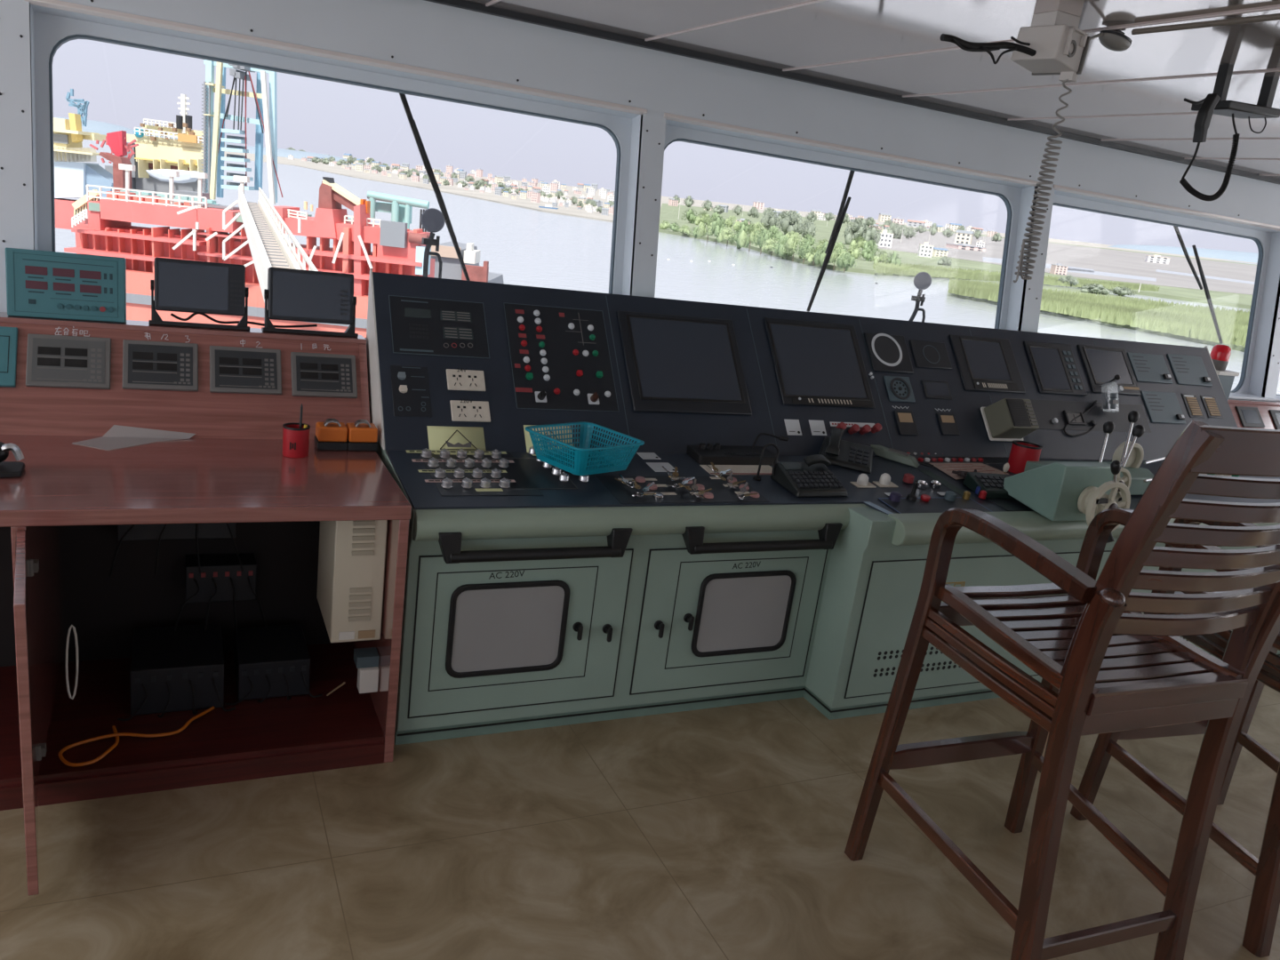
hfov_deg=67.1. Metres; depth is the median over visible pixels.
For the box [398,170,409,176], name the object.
tree
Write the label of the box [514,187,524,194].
tree
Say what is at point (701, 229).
bush
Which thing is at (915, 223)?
house
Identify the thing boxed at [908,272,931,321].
searchlight
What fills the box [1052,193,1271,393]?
window
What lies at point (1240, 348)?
bank
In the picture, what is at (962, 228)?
tree
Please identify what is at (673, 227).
bush
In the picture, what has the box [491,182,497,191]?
house
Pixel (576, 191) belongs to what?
house
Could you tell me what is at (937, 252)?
house
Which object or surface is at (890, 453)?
radio
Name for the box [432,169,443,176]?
tree
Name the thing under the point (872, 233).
tree
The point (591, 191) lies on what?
house
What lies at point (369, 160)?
tree
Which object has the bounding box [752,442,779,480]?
cable
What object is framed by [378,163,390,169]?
tree
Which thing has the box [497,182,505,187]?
tree
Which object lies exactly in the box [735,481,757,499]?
bunch
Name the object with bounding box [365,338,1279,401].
trim
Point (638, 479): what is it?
switch
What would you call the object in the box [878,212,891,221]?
house
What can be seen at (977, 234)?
tree
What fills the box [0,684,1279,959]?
floor
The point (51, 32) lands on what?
window
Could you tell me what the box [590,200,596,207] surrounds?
tree
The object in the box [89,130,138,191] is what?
crane
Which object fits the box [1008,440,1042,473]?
cup
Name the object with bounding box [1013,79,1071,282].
coiled cord
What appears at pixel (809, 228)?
tree
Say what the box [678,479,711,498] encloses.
bunch
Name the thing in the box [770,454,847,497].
desk telephone
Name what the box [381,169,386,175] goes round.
house
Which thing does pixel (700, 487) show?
switch
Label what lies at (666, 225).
bush
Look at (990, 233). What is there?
house
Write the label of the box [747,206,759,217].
tree
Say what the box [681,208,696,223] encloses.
bush
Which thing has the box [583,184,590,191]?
house
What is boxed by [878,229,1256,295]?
city
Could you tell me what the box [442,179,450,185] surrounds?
tree
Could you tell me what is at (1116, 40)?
microphone
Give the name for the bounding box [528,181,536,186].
house
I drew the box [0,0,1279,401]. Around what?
wall
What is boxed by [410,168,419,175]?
tree
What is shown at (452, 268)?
barge
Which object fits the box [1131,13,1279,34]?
conduit
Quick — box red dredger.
[64,59,435,337]
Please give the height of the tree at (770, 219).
11.734 m
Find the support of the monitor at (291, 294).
on the table at (112, 424)
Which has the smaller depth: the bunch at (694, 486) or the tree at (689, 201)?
the bunch at (694, 486)
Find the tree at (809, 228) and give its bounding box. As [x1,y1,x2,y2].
[795,217,817,238]
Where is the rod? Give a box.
[326,681,345,695]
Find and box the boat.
[538,204,558,209]
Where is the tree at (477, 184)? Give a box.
[472,180,483,189]
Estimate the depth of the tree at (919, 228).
1073.54 m
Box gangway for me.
[238,185,318,303]
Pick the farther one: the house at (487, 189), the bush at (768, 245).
the house at (487, 189)
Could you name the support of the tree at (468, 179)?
on the bank at (572, 211)
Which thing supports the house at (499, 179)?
on the bank at (572, 211)
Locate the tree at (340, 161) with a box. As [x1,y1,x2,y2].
[336,159,348,166]
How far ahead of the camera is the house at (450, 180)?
852.57 m
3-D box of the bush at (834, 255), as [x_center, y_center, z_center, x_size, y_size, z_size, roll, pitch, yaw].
[42.936,-49.063,211.569,5.218,6.195,5.344,8,17,6]
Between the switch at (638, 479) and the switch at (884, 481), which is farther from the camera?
the switch at (884, 481)
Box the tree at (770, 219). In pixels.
[759,208,780,231]
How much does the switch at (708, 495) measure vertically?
0.013 m
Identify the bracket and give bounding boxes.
[1179,64,1279,201]
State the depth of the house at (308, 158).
2311.86 m
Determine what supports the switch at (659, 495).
attached to the console
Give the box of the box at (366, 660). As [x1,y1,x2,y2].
[353,647,379,693]
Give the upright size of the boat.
2.419 m
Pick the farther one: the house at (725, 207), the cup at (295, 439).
the house at (725, 207)
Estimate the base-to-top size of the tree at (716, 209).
8.784 m
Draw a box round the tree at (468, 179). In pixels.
[463,176,474,182]
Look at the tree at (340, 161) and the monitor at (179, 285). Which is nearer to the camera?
the monitor at (179, 285)
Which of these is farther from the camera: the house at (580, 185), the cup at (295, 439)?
the house at (580, 185)
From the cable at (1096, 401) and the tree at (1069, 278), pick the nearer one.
the cable at (1096, 401)
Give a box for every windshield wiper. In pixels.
[399,93,470,280]
[806,170,854,311]
[1173,225,1223,343]
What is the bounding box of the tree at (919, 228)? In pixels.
[915,224,926,232]
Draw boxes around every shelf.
[0,312,366,343]
[0,665,22,786]
[38,641,384,782]
[1227,399,1279,407]
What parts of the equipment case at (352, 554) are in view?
rating plate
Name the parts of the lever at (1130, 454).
lever rod, lever knob, lever rod, lever rod, lever knob, lever knob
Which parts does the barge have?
tan plate, rust plate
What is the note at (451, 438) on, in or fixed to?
on the console
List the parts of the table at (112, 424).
panel, door, panel, plate, plate, riser panel, panel, plate, plate, panel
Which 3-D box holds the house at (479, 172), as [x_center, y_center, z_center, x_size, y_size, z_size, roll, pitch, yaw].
[-985.735,-1885.668,5923.026,33.713,54.526,27.229,12,18,20]
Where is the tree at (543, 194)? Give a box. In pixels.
[539,190,546,196]
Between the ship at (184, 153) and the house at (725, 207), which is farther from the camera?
the house at (725, 207)
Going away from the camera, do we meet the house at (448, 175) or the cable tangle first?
the cable tangle
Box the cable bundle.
[939,33,1036,63]
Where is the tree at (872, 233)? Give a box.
[861,223,881,245]
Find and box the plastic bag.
[1105,392,1118,408]
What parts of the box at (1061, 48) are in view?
mounting stem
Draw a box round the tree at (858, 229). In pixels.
[841,217,868,244]
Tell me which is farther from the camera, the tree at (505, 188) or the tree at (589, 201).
the tree at (505, 188)
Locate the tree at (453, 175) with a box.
[450,172,458,178]
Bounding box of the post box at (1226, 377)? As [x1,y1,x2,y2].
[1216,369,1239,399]
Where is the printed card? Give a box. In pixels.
[929,463,1009,479]
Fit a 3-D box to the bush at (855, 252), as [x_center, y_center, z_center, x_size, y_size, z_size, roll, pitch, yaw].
[59.041,-62.655,265.466,5.357,4.585,5.230,-4,19,-32]
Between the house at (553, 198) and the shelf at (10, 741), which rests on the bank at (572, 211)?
the house at (553, 198)
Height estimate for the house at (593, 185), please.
29.997 m
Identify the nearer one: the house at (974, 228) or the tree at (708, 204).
the tree at (708, 204)
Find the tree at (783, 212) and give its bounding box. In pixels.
[777,210,789,220]
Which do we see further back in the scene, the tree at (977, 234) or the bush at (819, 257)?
the tree at (977, 234)
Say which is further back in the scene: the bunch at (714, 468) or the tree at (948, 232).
the tree at (948, 232)
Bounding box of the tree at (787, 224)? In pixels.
[776,209,803,235]
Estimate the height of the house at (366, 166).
10.920 m
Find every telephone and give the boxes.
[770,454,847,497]
[818,426,873,473]
[962,472,1015,499]
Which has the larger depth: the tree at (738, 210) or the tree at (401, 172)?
the tree at (401, 172)
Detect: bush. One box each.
[659,220,670,229]
[666,222,679,231]
[678,224,690,234]
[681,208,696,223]
[688,226,698,238]
[694,210,709,224]
[696,215,714,241]
[704,216,727,243]
[706,212,724,224]
[715,225,737,246]
[722,215,740,231]
[728,227,749,248]
[736,218,751,232]
[738,223,760,251]
[749,222,767,234]
[750,228,773,254]
[760,237,778,255]
[767,224,783,239]
[771,234,792,259]
[783,232,805,261]
[784,230,800,244]
[792,240,814,263]
[800,233,816,247]
[801,247,822,264]
[813,239,828,250]
[814,240,830,266]
[823,242,846,271]
[832,252,857,271]
[835,241,847,255]
[846,243,862,258]
[849,236,867,248]
[857,247,875,261]
[861,239,879,253]
[871,250,888,263]
[883,251,901,265]
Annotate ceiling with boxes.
[464,0,1279,178]
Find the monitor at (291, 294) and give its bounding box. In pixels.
[261,266,358,336]
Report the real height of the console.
1.318 m
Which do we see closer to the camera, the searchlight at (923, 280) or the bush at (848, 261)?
the searchlight at (923, 280)
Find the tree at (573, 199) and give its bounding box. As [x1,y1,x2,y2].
[569,196,578,204]
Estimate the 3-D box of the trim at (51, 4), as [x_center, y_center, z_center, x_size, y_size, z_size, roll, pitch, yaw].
[0.662,-1.399,3.975,9.394,0.023,0.019,0,17,-26]
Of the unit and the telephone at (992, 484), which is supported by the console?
the telephone at (992, 484)
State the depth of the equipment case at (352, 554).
2.72 m
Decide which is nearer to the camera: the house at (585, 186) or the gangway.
the gangway
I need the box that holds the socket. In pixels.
[1058,72,1078,82]
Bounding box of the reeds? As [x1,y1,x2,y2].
[872,261,1249,347]
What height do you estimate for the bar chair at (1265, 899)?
1.383 m
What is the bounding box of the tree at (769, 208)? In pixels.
[762,207,774,215]
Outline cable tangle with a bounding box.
[952,469,979,478]
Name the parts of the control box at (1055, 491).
handle, lever rod, lever knob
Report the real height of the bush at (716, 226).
8.079 m
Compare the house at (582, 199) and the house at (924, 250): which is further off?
the house at (582, 199)
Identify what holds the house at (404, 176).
on the bank at (572, 211)
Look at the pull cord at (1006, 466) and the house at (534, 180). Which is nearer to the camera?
the pull cord at (1006, 466)
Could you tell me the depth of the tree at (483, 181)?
1020.64 m
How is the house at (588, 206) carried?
on the bank at (572, 211)
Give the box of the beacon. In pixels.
[1210,344,1231,370]
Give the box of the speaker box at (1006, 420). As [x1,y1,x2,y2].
[980,398,1039,441]
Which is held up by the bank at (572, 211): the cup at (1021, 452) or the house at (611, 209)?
the house at (611, 209)
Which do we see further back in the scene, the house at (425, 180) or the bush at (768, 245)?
the house at (425, 180)
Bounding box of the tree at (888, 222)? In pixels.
[881,218,894,225]
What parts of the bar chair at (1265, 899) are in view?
leg, rail, leg, leg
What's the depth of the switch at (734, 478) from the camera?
3.26 m
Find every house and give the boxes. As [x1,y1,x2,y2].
[306,156,315,161]
[343,153,352,159]
[355,162,363,171]
[364,163,371,169]
[371,160,380,167]
[371,168,377,173]
[379,165,386,170]
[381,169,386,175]
[392,163,399,167]
[399,173,407,179]
[400,165,408,172]
[411,174,419,181]
[416,164,423,171]
[423,178,429,183]
[433,172,440,180]
[440,176,447,184]
[445,172,451,178]
[446,164,452,174]
[446,177,453,185]
[459,170,466,178]
[475,168,482,177]
[485,186,491,191]
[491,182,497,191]
[494,175,503,183]
[494,186,502,195]
[503,191,508,196]
[504,176,511,182]
[511,193,516,199]
[520,190,527,199]
[527,189,534,198]
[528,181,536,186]
[530,190,540,202]
[531,177,537,183]
[532,186,541,191]
[540,182,547,187]
[542,184,550,193]
[543,196,549,201]
[549,196,556,202]
[550,181,558,191]
[573,189,581,194]
[576,183,583,187]
[577,197,585,203]
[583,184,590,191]
[585,203,592,210]
[588,187,595,195]
[591,183,597,191]
[592,199,600,207]
[599,187,606,196]
[601,208,608,215]
[603,202,609,207]
[607,193,614,201]
[608,206,613,214]
[668,198,678,206]
[718,204,728,212]
[736,218,751,223]
[752,200,764,209]
[810,209,821,217]
[816,213,826,220]
[869,224,882,230]
[875,229,894,247]
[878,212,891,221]
[892,216,903,223]
[906,219,925,227]
[917,241,934,257]
[920,220,932,226]
[931,247,948,257]
[936,225,943,231]
[945,242,985,251]
[948,223,961,231]
[954,229,974,245]
[965,225,973,231]
[970,227,983,232]
[976,240,984,247]
[986,230,997,236]
[1049,263,1068,274]
[1144,254,1170,263]
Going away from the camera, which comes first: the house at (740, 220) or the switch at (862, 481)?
the switch at (862, 481)
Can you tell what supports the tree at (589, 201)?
on the bank at (572, 211)
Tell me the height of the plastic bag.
0.148 m
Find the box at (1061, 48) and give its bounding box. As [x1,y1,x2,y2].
[1010,10,1090,82]
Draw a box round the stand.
[0,441,24,478]
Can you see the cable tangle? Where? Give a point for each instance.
(963, 474)
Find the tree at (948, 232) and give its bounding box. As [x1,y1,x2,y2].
[940,227,953,237]
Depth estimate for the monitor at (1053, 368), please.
4.48 m
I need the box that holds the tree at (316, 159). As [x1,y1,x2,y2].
[310,156,322,162]
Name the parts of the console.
light switch panel, rotary knob, rotary knob, rotary knob, rotary knob, rotary knob, rotary knob, rotary knob, rotary knob, socket plate, rotary knob, rotary knob, socket plate, rotary knob, rotary knob, knob plate, rotary knob, rotary knob, rotary knob, rotary knob, rotary knob, rotary knob, door, knob plate, rotary knob, handrail, selector plate, selector knob, rotary knob, rotary knob, mimic control panel, rotary knob, turn knob, rotary knob, selector plate, selector knob, turn knob, blank plate, turn knob, blank plate, turn knob, door, handrail, display panel, desk panel, rotary knob, rotary knob, manoeuvring plate, rotary knob, push button plate, control knob, control knob, control knob, rotary knob, rotary knob, white knob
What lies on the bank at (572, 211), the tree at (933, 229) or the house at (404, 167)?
the house at (404, 167)
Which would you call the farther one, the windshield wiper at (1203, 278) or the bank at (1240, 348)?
the bank at (1240, 348)
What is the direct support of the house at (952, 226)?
on the bank at (572, 211)
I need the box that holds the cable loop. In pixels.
[65,624,78,699]
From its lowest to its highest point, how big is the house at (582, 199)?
4.445 m
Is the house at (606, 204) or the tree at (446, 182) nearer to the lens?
the house at (606, 204)
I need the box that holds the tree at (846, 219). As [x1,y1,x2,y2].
[842,213,849,223]
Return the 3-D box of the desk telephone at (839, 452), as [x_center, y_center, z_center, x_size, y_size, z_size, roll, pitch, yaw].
[0.793,-0.122,3.689,0.259,0.131,0.250,0,17,-26]
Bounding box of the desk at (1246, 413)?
[1227,399,1279,429]
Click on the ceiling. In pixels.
(829, 31)
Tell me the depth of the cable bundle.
2.36 m
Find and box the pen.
[299,403,303,428]
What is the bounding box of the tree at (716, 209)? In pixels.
[711,205,724,214]
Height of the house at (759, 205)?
27.585 m
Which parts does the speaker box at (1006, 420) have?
plate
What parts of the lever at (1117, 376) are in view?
ball knob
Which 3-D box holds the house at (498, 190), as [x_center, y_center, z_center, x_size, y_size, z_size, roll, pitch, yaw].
[-94.196,-191.768,640.853,4.131,5.189,3.351,7,17,3]
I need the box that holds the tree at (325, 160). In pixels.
[321,157,330,164]
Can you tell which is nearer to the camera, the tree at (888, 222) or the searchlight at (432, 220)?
the searchlight at (432, 220)
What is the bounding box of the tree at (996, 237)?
[991,232,1001,241]
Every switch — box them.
[635,476,645,482]
[647,483,657,489]
[652,492,663,498]
[696,483,704,490]
[703,492,713,498]
[727,477,736,482]
[738,484,749,490]
[749,491,759,497]
[850,473,876,487]
[872,472,898,487]
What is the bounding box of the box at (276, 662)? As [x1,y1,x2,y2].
[224,624,322,704]
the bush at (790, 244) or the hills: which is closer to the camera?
the bush at (790, 244)
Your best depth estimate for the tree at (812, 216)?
1059.48 m
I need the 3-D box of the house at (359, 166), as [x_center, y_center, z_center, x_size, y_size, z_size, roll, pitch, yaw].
[-378.480,-422.280,1301.935,9.612,10.976,7.798,4,17,-7]
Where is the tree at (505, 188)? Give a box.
[501,187,511,193]
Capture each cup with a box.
[282,422,310,457]
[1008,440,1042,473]
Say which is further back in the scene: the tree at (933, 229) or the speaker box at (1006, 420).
the tree at (933, 229)
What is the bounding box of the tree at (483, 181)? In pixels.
[478,178,488,185]
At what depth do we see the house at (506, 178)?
3205.01 m
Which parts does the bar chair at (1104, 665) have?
rail, leg, rail, leg, leg, post, rail, leg, rail, post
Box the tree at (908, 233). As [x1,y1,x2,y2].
[903,225,917,239]
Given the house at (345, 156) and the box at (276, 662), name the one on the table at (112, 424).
the box at (276, 662)
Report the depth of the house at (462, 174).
2124.59 m
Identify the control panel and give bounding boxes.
[5,247,126,322]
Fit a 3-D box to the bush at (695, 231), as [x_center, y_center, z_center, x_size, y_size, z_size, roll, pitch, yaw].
[17.361,-77.271,300.963,4.336,3.741,4.317,10,17,12]
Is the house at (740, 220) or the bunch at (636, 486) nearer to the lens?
the bunch at (636, 486)
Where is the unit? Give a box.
[117,623,235,720]
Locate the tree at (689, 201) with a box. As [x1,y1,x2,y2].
[683,195,694,207]
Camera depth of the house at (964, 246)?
514.97 m
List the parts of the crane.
arm, post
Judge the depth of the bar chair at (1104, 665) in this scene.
2.14 m
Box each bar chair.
[844,419,1279,959]
[1070,518,1279,957]
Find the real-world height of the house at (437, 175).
9.225 m
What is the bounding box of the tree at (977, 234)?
[972,229,982,239]
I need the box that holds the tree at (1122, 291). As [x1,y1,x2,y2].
[1110,286,1135,295]
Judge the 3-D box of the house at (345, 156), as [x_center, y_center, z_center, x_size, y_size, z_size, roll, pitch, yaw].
[-1903.953,-2094.207,6282.717,48.909,59.863,39.681,13,18,22]
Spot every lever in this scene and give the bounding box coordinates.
[1024,410,1165,502]
[1100,374,1120,387]
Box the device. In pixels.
[173,552,268,633]
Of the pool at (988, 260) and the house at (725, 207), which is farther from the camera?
the house at (725, 207)
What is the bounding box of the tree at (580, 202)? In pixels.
[576,200,583,207]
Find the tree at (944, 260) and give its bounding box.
[937,256,951,265]
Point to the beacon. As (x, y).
(1220, 354)
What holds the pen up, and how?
in the cup at (295, 439)
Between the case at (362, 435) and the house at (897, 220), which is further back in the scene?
the house at (897, 220)
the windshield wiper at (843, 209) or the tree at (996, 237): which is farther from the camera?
the tree at (996, 237)
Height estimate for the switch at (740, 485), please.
0.013 m
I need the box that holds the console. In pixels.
[366,268,1279,744]
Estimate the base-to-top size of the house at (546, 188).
10.018 m
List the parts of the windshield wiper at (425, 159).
arm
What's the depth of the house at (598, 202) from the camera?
546.31 m
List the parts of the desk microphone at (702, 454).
knob, knob, knob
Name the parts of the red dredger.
railing, net frame, netting panel, railing, gantry leg, orange plate, gantry leg, railing, crane post, railing, grey panel, pale blue tank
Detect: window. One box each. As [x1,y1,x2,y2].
[33,11,631,338]
[664,124,1021,329]
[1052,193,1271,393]
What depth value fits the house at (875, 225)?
1021.76 m
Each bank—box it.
[224,151,1257,263]
[962,280,1244,351]
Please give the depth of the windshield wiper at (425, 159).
3.52 m
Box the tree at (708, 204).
[701,200,712,210]
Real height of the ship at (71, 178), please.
9.219 m
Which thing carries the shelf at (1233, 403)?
attached to the desk at (1246, 413)
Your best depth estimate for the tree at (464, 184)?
842.22 m
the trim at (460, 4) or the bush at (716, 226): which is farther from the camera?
the bush at (716, 226)
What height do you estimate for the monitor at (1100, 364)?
0.203 m
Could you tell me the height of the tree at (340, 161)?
14.203 m
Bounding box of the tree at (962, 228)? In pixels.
[954,224,965,233]
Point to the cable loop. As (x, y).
(71, 626)
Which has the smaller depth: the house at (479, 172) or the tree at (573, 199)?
the tree at (573, 199)
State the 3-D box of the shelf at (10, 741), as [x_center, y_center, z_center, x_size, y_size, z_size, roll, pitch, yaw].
[-2.095,0.654,2.447,0.975,0.018,0.615,0,17,-26]
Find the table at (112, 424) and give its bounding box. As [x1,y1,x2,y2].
[0,312,411,895]
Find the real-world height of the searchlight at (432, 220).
0.704 m
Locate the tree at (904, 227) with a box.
[899,224,907,231]
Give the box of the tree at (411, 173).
[406,168,413,176]
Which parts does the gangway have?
rail, rail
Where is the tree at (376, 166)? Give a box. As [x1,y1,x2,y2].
[371,164,383,172]
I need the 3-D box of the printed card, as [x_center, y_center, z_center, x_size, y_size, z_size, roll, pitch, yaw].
[1.333,-0.036,3.862,0.330,0.019,0.171,0,17,-26]
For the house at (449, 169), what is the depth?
6281.99 m
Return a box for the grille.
[1006,398,1031,426]
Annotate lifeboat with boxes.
[145,168,199,183]
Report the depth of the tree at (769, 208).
937.50 m
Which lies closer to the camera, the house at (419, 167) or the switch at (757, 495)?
the switch at (757, 495)
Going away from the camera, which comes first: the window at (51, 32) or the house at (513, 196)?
the window at (51, 32)
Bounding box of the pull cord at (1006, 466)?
[1002,463,1009,472]
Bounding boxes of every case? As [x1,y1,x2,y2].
[314,418,347,450]
[316,520,387,642]
[345,419,377,451]
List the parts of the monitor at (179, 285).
knob, knob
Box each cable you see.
[58,706,214,767]
[170,312,317,327]
[752,442,779,480]
[1063,400,1097,436]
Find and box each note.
[426,425,491,455]
[523,424,571,455]
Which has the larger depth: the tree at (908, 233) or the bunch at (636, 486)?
the tree at (908, 233)
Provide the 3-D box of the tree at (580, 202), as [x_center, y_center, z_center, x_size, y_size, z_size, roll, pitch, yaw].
[-30.663,-140.791,494.382,4.037,4.910,4.030,2,17,-14]
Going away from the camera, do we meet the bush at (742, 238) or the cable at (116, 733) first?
the cable at (116, 733)
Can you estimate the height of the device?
0.221 m
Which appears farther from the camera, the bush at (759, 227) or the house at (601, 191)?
the house at (601, 191)
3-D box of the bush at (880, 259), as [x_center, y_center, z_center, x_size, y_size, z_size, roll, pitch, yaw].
[61.796,-56.628,246.748,4.835,4.253,4.922,19,21,38]
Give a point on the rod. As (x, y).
(344, 683)
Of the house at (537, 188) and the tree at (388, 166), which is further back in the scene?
the tree at (388, 166)
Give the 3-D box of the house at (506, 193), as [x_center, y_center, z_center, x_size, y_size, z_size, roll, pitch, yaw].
[-86.070,-183.488,618.671,3.070,3.401,2.491,3,17,-11]
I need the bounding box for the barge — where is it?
[430,240,503,283]
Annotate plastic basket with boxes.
[525,421,644,475]
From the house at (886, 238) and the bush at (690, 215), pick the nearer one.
the house at (886, 238)
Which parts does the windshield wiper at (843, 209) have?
arm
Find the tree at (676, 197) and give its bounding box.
[673,194,679,203]
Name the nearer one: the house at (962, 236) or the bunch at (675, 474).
the bunch at (675, 474)
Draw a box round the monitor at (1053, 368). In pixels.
[1023,340,1087,395]
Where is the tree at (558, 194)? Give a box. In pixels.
[554,190,564,199]
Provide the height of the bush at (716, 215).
7.841 m
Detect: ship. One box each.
[53,112,113,229]
[104,94,207,199]
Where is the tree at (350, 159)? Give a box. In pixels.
[346,155,354,164]
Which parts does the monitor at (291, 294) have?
knob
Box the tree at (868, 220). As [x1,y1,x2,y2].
[864,216,875,226]
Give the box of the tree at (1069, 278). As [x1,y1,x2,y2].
[1057,274,1079,287]
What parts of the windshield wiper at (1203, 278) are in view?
arm, blade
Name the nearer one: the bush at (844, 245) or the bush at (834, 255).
the bush at (834, 255)
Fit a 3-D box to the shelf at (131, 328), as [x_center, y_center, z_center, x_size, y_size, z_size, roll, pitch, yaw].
[-1.806,-0.478,2.868,1.921,0.016,0.095,0,17,-26]
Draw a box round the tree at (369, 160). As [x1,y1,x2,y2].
[366,158,375,163]
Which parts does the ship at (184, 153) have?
railing, railing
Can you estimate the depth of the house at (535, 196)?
541.26 m
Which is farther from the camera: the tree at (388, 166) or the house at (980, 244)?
the tree at (388, 166)
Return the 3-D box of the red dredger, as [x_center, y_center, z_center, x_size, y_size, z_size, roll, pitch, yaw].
[-21.759,-15.928,53.418,17.857,15.385,26.127,0,17,-26]
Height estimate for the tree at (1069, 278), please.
3.268 m
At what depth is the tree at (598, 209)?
462.06 m
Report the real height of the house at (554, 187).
14.335 m
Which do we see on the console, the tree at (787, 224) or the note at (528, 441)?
the note at (528, 441)
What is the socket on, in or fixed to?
attached to the box at (1061, 48)
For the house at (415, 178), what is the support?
on the bank at (572, 211)
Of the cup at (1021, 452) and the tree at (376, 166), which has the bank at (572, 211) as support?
the tree at (376, 166)
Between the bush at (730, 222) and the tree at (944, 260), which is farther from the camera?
the bush at (730, 222)
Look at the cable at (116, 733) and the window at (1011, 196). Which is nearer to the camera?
the cable at (116, 733)
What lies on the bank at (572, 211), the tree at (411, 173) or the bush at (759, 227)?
the tree at (411, 173)
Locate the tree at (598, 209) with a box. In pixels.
[595,206,604,213]
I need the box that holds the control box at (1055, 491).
[1003,460,1130,543]
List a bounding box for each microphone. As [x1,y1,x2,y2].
[686,432,788,465]
[1090,29,1132,51]
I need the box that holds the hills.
[53,116,1258,263]
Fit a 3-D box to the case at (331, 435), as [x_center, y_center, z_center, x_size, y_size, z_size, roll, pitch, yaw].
[-0.962,-0.146,3.006,0.090,0.092,0.080,0,17,-26]
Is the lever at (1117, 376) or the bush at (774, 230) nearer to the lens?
the lever at (1117, 376)
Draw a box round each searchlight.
[420,208,445,278]
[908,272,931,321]
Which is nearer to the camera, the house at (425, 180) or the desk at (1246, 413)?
the desk at (1246, 413)
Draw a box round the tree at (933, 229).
[928,223,937,235]
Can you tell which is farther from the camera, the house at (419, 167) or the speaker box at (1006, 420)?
the house at (419, 167)
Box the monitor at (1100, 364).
[1077,344,1141,395]
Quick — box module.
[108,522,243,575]
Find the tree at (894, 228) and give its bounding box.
[886,222,903,239]
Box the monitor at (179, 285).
[148,257,249,330]
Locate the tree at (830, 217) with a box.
[822,212,836,221]
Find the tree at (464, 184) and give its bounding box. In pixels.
[456,180,467,186]
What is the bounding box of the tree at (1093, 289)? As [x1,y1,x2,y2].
[1080,283,1109,295]
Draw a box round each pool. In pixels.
[983,256,1094,272]
[1066,268,1156,281]
[1156,269,1254,284]
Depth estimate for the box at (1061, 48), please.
2.42 m
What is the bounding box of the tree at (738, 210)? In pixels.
[732,204,742,215]
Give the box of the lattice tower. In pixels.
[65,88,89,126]
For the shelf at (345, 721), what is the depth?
2.72 m
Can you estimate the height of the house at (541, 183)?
11.464 m
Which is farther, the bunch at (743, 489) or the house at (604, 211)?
the house at (604, 211)
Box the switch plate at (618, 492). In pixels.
[595,475,769,503]
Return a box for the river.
[55,139,1279,394]
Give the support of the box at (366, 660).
attached to the table at (112, 424)
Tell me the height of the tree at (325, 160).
14.080 m
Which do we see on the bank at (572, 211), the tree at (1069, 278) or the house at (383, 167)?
the house at (383, 167)
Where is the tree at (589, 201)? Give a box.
[584,198,591,204]
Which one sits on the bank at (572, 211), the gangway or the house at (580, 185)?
the house at (580, 185)
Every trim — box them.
[24,0,1279,231]
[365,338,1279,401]
[424,0,1279,183]
[485,0,1279,175]
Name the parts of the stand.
knob, arm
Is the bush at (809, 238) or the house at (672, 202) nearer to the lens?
the bush at (809, 238)
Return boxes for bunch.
[615,474,635,487]
[632,480,655,496]
[662,465,692,480]
[665,477,695,487]
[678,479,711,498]
[705,462,730,476]
[713,470,745,488]
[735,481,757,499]
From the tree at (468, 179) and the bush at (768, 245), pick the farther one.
the tree at (468, 179)
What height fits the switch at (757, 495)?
0.013 m
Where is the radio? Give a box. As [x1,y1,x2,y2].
[870,444,933,467]
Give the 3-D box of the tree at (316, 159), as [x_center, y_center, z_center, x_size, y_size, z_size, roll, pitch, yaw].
[-625.132,-618.020,1864.932,23.423,13.678,23.103,0,18,-20]
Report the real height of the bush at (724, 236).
5.504 m
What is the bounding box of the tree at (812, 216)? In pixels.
[805,211,818,222]
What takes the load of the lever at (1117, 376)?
attached to the console
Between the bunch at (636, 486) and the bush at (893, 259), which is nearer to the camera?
the bunch at (636, 486)
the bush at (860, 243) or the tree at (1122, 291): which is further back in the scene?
the bush at (860, 243)
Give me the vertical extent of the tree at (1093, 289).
2.610 m

